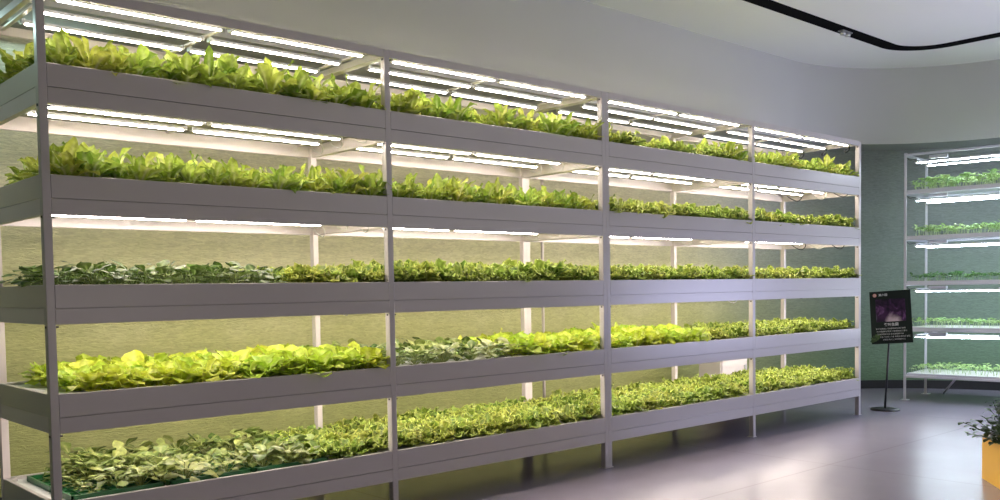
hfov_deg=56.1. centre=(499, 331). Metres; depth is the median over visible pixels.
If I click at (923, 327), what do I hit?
tray
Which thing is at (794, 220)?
lettuce
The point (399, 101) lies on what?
romaine lettuce
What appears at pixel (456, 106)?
romaine lettuce
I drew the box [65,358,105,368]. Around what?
leaf lettuce
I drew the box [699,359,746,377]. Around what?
base cabinet
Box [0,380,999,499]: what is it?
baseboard
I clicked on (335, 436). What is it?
lettuce
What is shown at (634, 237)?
diffuser
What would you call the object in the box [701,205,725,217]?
lettuce
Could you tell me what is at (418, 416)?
lettuce
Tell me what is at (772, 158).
romaine lettuce
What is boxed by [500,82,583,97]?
diffuser
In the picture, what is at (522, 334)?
leaf lettuce
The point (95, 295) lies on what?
trough
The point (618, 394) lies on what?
lettuce
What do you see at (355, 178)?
romaine lettuce
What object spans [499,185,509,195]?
romaine lettuce
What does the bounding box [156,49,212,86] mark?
romaine lettuce
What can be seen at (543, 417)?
lettuce
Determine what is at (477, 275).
lettuce
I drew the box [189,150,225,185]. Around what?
romaine lettuce
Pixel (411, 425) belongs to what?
lettuce
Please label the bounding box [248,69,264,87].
romaine lettuce
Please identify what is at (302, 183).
romaine lettuce
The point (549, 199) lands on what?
romaine lettuce
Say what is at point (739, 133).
diffuser
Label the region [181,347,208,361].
leaf lettuce
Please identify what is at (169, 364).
leaf lettuce
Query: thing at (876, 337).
print
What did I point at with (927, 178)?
seedling
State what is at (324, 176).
romaine lettuce
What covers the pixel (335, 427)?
lettuce
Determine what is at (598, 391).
lettuce
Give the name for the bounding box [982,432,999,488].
planter box
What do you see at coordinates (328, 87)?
romaine lettuce
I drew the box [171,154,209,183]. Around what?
romaine lettuce
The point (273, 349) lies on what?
leaf lettuce
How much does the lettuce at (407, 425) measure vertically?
0.131 m
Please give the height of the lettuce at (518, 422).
0.142 m
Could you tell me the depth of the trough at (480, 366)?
6.45 m
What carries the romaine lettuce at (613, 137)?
on the trough at (618, 150)
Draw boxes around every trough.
[0,62,384,145]
[0,174,386,214]
[0,282,388,307]
[0,367,390,416]
[4,447,392,499]
[350,111,601,167]
[378,348,603,383]
[382,416,604,467]
[392,197,602,224]
[394,280,602,299]
[568,142,751,182]
[595,394,752,430]
[597,336,752,362]
[610,211,752,232]
[610,279,752,294]
[716,162,858,193]
[743,328,858,348]
[744,378,858,405]
[755,221,858,237]
[755,278,858,290]
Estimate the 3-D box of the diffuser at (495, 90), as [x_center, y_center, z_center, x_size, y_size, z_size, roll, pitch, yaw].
[0.143,-1.757,6.988,0.844,0.009,0.018,-3,4,-42]
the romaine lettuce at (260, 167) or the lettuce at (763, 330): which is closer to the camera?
the romaine lettuce at (260, 167)
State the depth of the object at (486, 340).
6.71 m
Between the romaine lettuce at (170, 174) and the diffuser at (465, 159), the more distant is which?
the diffuser at (465, 159)
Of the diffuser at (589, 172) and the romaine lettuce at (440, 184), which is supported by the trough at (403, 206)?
the romaine lettuce at (440, 184)
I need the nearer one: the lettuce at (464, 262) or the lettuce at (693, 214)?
the lettuce at (464, 262)
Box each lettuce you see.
[0,42,33,83]
[0,49,805,185]
[5,157,33,180]
[7,47,32,75]
[9,161,28,183]
[12,38,75,65]
[17,142,66,174]
[17,156,37,178]
[18,362,69,378]
[21,38,54,67]
[24,362,69,386]
[27,32,82,66]
[32,137,99,175]
[41,361,78,386]
[45,362,89,391]
[58,370,80,390]
[59,28,109,63]
[62,141,121,176]
[64,34,117,71]
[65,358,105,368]
[67,368,119,391]
[68,353,109,364]
[80,142,110,170]
[85,360,106,372]
[89,363,145,389]
[90,43,138,75]
[90,365,121,388]
[100,147,131,177]
[102,156,128,178]
[104,152,165,181]
[108,150,117,157]
[109,349,153,367]
[111,356,120,363]
[115,362,141,375]
[117,45,128,54]
[117,45,161,76]
[123,365,160,386]
[126,361,148,370]
[134,367,155,385]
[136,359,153,367]
[137,43,174,79]
[141,365,184,385]
[142,352,167,362]
[143,152,193,181]
[144,352,176,361]
[147,359,179,383]
[150,56,184,81]
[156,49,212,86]
[159,48,196,78]
[165,359,209,383]
[168,352,183,360]
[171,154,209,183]
[173,352,195,361]
[180,45,236,86]
[180,357,214,382]
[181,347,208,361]
[187,159,197,166]
[188,358,227,382]
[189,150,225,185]
[191,352,201,361]
[196,156,237,185]
[199,352,211,359]
[203,361,245,380]
[207,157,249,185]
[207,355,242,378]
[212,352,238,360]
[215,348,249,376]
[216,52,239,76]
[216,54,257,91]
[216,157,252,186]
[229,358,268,378]
[239,137,861,390]
[240,163,269,187]
[242,71,264,92]
[242,352,291,377]
[245,344,267,352]
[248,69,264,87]
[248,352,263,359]
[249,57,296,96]
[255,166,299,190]
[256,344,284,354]
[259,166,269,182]
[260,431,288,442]
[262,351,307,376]
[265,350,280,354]
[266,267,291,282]
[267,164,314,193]
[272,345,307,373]
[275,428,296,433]
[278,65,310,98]
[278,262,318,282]
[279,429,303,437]
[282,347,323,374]
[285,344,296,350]
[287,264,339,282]
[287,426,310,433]
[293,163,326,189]
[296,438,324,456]
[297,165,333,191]
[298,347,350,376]
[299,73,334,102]
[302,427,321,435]
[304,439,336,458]
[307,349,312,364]
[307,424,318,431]
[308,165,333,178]
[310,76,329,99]
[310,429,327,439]
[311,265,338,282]
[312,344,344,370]
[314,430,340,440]
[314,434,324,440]
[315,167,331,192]
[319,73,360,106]
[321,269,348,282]
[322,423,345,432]
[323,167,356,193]
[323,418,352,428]
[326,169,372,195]
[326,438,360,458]
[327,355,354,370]
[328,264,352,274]
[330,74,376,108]
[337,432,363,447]
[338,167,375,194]
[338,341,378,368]
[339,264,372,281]
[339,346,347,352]
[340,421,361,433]
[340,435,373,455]
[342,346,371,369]
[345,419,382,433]
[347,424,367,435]
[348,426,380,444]
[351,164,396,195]
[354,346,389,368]
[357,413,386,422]
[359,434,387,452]
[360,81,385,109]
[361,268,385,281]
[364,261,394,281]
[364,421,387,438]
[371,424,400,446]
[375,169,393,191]
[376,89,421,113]
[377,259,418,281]
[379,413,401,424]
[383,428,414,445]
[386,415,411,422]
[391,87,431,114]
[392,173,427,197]
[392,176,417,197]
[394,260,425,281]
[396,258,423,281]
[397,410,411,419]
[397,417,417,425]
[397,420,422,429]
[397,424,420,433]
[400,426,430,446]
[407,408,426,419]
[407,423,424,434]
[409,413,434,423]
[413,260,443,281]
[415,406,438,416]
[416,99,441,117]
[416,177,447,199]
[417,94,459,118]
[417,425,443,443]
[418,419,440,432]
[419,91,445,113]
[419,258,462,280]
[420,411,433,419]
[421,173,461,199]
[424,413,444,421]
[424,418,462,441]
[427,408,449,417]
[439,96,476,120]
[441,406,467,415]
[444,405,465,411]
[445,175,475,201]
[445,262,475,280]
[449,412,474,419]
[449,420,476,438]
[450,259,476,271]
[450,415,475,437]
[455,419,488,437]
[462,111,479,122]
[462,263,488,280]
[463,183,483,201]
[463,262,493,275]
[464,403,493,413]
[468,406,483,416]
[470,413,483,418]
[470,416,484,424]
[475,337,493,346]
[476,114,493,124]
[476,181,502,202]
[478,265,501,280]
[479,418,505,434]
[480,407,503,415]
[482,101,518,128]
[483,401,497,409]
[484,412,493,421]
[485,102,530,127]
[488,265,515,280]
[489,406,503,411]
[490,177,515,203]
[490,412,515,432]
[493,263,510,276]
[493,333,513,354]
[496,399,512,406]
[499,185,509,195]
[499,407,517,416]
[500,339,519,354]
[502,187,525,204]
[502,414,528,430]
[503,257,529,273]
[503,264,531,281]
[503,331,547,353]
[504,396,526,404]
[507,184,523,198]
[508,335,549,355]
[511,409,549,428]
[513,261,545,280]
[514,331,533,338]
[515,401,538,407]
[516,112,540,131]
[517,188,543,205]
[517,404,536,410]
[518,107,539,129]
[518,186,531,199]
[521,259,558,280]
[521,405,535,415]
[524,406,560,427]
[528,397,546,403]
[529,186,544,199]
[530,119,548,131]
[532,185,567,207]
[533,115,546,130]
[533,332,558,354]
[535,193,557,206]
[537,111,571,136]
[537,400,561,408]
[540,405,565,425]
[544,259,571,280]
[544,334,566,355]
[544,396,558,408]
[546,112,581,136]
[547,394,563,401]
[548,389,567,397]
[551,330,581,351]
[551,400,570,407]
[553,188,567,200]
[554,190,580,208]
[557,393,575,404]
[557,404,582,422]
[558,269,578,280]
[562,263,592,279]
[562,393,580,399]
[567,192,588,208]
[568,404,592,420]
[569,120,589,137]
[569,335,590,351]
[570,329,586,335]
[574,264,598,279]
[574,398,591,407]
[575,331,586,336]
[576,117,603,139]
[577,194,596,209]
[578,334,600,349]
[578,390,596,400]
[578,392,594,402]
[579,403,600,419]
[581,397,600,404]
[584,387,599,397]
[587,329,597,335]
[591,122,620,141]
[591,402,600,411]
[593,194,627,212]
[595,326,615,334]
[595,338,620,347]
[596,266,624,279]
[597,401,623,414]
[610,264,632,279]
[611,130,634,143]
[611,389,629,396]
[612,332,632,347]
[612,334,637,347]
[612,398,632,414]
[615,198,630,209]
[619,394,632,401]
[619,397,647,411]
[620,324,636,328]
[622,200,646,213]
[622,386,633,391]
[623,130,646,144]
[624,266,645,279]
[624,327,645,346]
[624,330,651,345]
[625,392,646,400]
[627,198,650,212]
[627,263,652,279]
[628,387,643,394]
[629,397,650,410]
[633,265,664,279]
[634,390,656,397]
[636,139,649,146]
[640,395,665,409]
[641,328,666,344]
[643,140,659,149]
[645,202,664,214]
[648,265,670,279]
[649,386,667,393]
[650,390,660,395]
[652,330,675,344]
[655,141,670,149]
[655,200,675,217]
[655,324,673,330]
[657,328,684,343]
[657,393,671,406]
[659,267,683,279]
[659,386,687,394]
[660,393,682,406]
[663,328,690,342]
[665,140,688,151]
[666,202,689,215]
[668,391,691,405]
[670,265,691,279]
[670,325,691,332]
[675,141,691,152]
[677,202,695,215]
[677,267,698,278]
[679,326,711,341]
[680,328,701,342]
[681,206,702,216]
[681,383,700,392]
[681,391,696,403]
[683,265,705,278]
[685,143,699,153]
[690,149,703,154]
[691,389,711,402]
[694,385,718,399]
[695,144,720,155]
[695,268,712,278]
[698,138,708,146]
[698,382,718,387]
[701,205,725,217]
[701,211,715,217]
[702,144,728,156]
[703,327,727,339]
[704,267,728,278]
[708,380,722,385]
[710,387,730,399]
[711,268,731,278]
[712,141,735,157]
[712,383,735,397]
[716,206,737,218]
[717,380,746,397]
[718,328,729,339]
[720,206,746,218]
[722,267,745,278]
[722,328,738,338]
[723,141,746,160]
[724,265,754,278]
[726,325,748,337]
[731,384,747,393]
[734,144,756,161]
[736,378,748,388]
[737,212,752,223]
[742,326,764,336]
[742,385,760,393]
[743,207,770,220]
[743,323,769,335]
[748,380,769,391]
[755,154,765,161]
[755,269,767,278]
[756,207,780,225]
[759,268,774,278]
[760,379,777,390]
[761,152,771,163]
[761,377,783,390]
[764,151,786,167]
[766,269,785,278]
[767,326,783,334]
[769,266,791,278]
[772,209,794,224]
[772,213,785,221]
[772,325,790,334]
[773,375,793,389]
[776,150,798,166]
[779,325,793,332]
[781,267,797,278]
[783,379,797,388]
[785,152,803,168]
[785,213,800,222]
[790,214,809,224]
[794,152,806,168]
[797,160,811,168]
[802,158,826,170]
[815,157,839,171]
[818,154,839,172]
[831,163,848,174]
[831,164,845,173]
[841,160,858,175]
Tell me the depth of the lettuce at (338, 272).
5.68 m
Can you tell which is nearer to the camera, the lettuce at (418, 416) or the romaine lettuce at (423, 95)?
the romaine lettuce at (423, 95)
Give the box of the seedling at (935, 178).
[929,177,938,187]
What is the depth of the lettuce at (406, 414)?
6.87 m
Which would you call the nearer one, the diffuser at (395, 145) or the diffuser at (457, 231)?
the diffuser at (395, 145)
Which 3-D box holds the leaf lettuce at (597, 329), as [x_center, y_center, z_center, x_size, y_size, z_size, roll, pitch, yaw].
[0.843,0.032,7.815,0.317,0.186,0.328,-1,3,-4]
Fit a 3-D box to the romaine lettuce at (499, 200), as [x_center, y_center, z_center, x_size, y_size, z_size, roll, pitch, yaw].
[-0.022,-0.973,6.593,0.307,0.217,0.232,1,3,36]
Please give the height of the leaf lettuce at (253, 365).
0.123 m
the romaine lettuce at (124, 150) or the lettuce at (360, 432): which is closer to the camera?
the romaine lettuce at (124, 150)
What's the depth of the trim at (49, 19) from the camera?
7.61 m
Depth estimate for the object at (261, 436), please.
5.90 m
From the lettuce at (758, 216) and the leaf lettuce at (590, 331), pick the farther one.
the lettuce at (758, 216)
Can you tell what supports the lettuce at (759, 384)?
on the trough at (821, 388)
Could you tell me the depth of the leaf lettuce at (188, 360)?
5.23 m
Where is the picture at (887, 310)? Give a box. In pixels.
[875,298,905,321]
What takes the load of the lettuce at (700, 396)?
on the trough at (654, 416)
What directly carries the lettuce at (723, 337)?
on the trough at (625, 354)
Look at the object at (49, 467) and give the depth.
5.15 m
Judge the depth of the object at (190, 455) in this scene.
5.42 m
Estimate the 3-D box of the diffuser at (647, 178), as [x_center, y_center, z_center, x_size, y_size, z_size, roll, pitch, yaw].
[1.482,-1.382,8.575,0.844,0.009,0.018,-3,4,-42]
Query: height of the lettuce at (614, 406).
0.138 m
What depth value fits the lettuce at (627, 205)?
7.46 m
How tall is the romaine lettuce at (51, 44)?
0.248 m
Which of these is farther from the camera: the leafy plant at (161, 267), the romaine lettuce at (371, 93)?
the romaine lettuce at (371, 93)
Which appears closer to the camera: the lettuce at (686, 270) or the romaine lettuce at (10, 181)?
the romaine lettuce at (10, 181)
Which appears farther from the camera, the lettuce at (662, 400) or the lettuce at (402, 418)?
the lettuce at (662, 400)
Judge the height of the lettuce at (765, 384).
0.127 m
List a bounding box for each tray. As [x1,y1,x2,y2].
[27,468,164,499]
[120,456,251,485]
[201,448,327,471]
[907,183,999,195]
[907,232,999,239]
[907,280,999,282]
[907,369,999,379]
[912,325,999,330]
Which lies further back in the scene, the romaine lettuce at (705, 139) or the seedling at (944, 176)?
the seedling at (944, 176)
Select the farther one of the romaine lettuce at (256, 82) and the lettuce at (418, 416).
the lettuce at (418, 416)
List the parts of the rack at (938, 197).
post, rail, rail, rail, post, rail, rail, rail, rail, rail, rail, rail, rail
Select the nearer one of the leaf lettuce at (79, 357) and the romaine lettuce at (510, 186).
the leaf lettuce at (79, 357)
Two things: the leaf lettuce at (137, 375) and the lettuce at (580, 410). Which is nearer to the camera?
the leaf lettuce at (137, 375)
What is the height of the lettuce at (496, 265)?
0.158 m
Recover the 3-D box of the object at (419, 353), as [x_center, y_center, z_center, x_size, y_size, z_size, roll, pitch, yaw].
[-0.558,0.161,6.134,0.207,0.128,0.218,2,4,45]
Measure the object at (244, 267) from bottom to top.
0.128 m
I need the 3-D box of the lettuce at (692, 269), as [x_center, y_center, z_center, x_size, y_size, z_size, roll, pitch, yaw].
[1.662,-0.505,8.144,0.265,0.147,0.259,-1,3,7]
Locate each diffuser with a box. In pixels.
[24,23,180,50]
[28,113,182,130]
[44,12,199,40]
[48,107,201,124]
[52,215,185,220]
[57,0,220,30]
[192,51,316,72]
[194,131,317,144]
[197,220,319,225]
[211,42,338,64]
[213,125,338,139]
[232,32,361,56]
[348,76,445,93]
[358,148,446,158]
[369,69,469,87]
[378,144,468,154]
[393,62,493,80]
[393,228,448,230]
[453,94,535,108]
[454,158,535,167]
[457,231,536,234]
[476,88,559,102]
[476,154,558,164]
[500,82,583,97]
[559,112,626,123]
[575,171,627,176]
[583,107,650,118]
[596,168,649,174]
[608,101,675,114]
[632,124,689,133]
[632,177,690,183]
[634,237,689,239]
[656,174,712,181]
[657,119,713,129]
[680,115,737,125]
[705,136,747,142]
[728,132,777,140]
[755,128,801,137]
[759,144,801,151]
[760,190,801,195]
[780,141,824,148]
[780,188,822,193]
[804,138,847,145]
[916,243,999,246]
[916,290,998,291]
[919,155,999,162]
[919,195,999,200]
[923,337,998,338]
[927,244,999,247]
[928,159,999,165]
[929,198,997,202]
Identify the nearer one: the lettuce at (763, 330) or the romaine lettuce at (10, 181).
the romaine lettuce at (10, 181)
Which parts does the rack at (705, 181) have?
post, rail, rail, rail, rail, rail, post, post, rail, rail, rail, rail, rail, rail, rail, rail, rail, rail, rail, rail, post, post, rail, rail, rail, rail, rail, rail, rail, rail, rail, post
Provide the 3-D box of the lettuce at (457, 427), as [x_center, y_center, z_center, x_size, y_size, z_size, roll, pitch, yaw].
[-0.262,0.667,6.426,0.262,0.135,0.306,1,3,29]
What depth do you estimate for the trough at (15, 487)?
5.21 m
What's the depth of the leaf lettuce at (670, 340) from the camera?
7.79 m
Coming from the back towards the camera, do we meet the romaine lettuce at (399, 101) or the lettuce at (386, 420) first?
the lettuce at (386, 420)
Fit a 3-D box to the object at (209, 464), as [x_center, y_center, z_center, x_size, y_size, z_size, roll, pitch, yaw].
[-1.590,0.766,5.195,0.144,0.080,0.161,-2,3,-21]
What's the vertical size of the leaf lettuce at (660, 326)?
0.179 m
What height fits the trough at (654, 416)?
0.112 m
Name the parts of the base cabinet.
door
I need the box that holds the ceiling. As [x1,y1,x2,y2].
[583,0,999,68]
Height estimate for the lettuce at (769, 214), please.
0.227 m
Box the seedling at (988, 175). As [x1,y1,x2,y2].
[977,172,993,183]
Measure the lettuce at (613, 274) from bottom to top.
0.135 m
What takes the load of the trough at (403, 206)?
on the rack at (46, 212)
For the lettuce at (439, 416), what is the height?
0.134 m
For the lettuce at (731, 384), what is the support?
on the trough at (654, 416)
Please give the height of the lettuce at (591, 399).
0.146 m
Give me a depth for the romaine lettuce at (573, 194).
7.08 m
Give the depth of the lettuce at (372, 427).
6.24 m
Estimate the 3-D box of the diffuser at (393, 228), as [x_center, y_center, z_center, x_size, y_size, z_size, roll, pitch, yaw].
[-0.696,-0.728,6.616,0.844,0.009,0.018,-3,4,-42]
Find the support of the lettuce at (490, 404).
on the trough at (422, 453)
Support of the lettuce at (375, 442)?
on the trough at (15, 487)
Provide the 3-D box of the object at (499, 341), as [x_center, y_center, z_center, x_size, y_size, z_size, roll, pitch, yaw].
[-0.007,0.110,6.822,0.236,0.149,0.228,1,3,32]
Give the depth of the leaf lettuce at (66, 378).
4.81 m
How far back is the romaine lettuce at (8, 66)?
5.06 m
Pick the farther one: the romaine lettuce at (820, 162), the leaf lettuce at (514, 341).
the romaine lettuce at (820, 162)
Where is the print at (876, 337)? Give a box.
[870,334,880,342]
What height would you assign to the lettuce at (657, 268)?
0.150 m
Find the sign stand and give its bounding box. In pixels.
[869,289,912,411]
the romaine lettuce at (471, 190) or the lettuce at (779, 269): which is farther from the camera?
the lettuce at (779, 269)
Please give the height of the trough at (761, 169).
0.112 m
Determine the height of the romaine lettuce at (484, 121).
0.118 m
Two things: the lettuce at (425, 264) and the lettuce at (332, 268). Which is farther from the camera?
the lettuce at (425, 264)
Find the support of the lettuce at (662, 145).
on the trough at (618, 150)
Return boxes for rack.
[0,0,609,499]
[525,92,861,467]
[901,144,999,399]
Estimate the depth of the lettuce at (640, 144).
7.54 m
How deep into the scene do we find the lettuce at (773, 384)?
8.98 m
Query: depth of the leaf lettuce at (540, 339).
6.88 m
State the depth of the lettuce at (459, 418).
6.64 m
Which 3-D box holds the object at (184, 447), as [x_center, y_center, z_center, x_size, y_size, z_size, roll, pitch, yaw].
[-1.904,0.728,5.662,0.208,0.122,0.204,0,3,23]
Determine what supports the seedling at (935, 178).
on the tray at (992, 184)
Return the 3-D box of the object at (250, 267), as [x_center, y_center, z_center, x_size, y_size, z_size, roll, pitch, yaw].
[-1.391,-0.325,5.384,0.194,0.136,0.232,-1,3,3]
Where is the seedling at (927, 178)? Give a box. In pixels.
[918,176,932,188]
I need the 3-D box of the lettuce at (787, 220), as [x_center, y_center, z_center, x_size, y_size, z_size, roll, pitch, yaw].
[2.724,-1.107,9.040,0.309,0.176,0.259,-2,3,-13]
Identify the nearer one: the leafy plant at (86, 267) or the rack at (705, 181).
the leafy plant at (86, 267)
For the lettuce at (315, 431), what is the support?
on the trough at (15, 487)
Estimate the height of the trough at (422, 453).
0.112 m
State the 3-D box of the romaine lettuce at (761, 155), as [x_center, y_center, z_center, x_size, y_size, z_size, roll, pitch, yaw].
[2.394,-1.604,8.749,0.177,0.159,0.170,0,3,18]
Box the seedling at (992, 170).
[985,168,998,182]
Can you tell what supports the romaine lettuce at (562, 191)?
on the trough at (403, 206)
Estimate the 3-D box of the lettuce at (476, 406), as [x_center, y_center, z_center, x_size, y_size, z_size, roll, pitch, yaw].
[-0.146,0.628,7.232,0.318,0.161,0.272,-2,3,-19]
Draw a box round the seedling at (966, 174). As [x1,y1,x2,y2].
[959,172,973,184]
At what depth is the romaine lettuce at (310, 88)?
5.48 m
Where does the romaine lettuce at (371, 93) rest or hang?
on the trough at (58, 75)
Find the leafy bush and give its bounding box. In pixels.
[958,398,999,445]
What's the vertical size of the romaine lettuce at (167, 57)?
0.254 m
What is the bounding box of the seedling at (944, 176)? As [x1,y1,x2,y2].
[938,175,950,186]
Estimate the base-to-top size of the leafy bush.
0.387 m
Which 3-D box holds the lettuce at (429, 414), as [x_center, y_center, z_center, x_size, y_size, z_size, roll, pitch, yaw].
[-0.535,0.645,6.906,0.245,0.144,0.278,-2,3,-23]
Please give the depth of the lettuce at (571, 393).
7.84 m
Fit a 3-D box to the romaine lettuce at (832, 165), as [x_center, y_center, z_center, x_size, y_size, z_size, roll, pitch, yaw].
[3.468,-1.661,9.686,0.201,0.149,0.210,-2,3,-25]
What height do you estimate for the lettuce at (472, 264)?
0.197 m
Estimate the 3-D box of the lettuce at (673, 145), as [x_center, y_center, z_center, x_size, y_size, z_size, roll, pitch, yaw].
[1.413,-1.540,7.831,0.286,0.131,0.234,-3,3,-33]
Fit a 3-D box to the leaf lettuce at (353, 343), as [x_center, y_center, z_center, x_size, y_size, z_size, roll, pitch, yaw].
[-0.906,0.149,6.001,0.290,0.201,0.310,-1,3,-8]
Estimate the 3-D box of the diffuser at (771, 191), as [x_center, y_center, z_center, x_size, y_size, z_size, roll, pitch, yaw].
[2.963,-1.468,9.917,0.844,0.009,0.018,-3,4,-42]
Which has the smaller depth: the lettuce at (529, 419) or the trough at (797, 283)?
the lettuce at (529, 419)
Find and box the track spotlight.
[838,29,852,36]
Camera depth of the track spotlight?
9.81 m
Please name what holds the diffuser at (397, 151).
attached to the rack at (46, 212)
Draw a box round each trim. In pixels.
[0,0,999,151]
[743,0,999,50]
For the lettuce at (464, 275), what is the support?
on the trough at (446, 289)
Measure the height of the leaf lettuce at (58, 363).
0.173 m
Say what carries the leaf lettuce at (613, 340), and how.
on the trough at (625, 354)
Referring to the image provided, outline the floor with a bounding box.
[295,388,999,499]
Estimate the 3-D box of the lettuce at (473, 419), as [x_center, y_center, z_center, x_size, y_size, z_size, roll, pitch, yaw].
[-0.162,0.655,6.682,0.224,0.134,0.236,1,3,39]
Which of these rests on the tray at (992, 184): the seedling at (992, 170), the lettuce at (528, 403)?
the seedling at (992, 170)
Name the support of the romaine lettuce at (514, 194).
on the trough at (403, 206)
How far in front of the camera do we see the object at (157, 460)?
5.10 m
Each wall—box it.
[0,36,999,496]
[29,0,999,143]
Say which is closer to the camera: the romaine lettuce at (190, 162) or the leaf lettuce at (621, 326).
the romaine lettuce at (190, 162)
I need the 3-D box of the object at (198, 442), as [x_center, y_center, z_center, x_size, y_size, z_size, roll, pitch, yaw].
[-1.817,0.710,5.756,0.249,0.149,0.241,0,3,25]
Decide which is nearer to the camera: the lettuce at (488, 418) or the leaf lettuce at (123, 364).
the leaf lettuce at (123, 364)
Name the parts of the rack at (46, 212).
post, rail, rail, rail, rail, rail, post, rail, rail, rail, rail, rail, rail, rail, rail, rail, post, rail, rail, rail, post, rail, rail, rail, rail, rail, rail, rail, rail, rail, post, rail, rail, rail, post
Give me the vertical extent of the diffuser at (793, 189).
0.009 m
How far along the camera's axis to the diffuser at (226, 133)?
5.86 m
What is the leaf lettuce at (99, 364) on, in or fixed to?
on the trough at (19, 395)
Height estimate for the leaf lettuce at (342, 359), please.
0.122 m

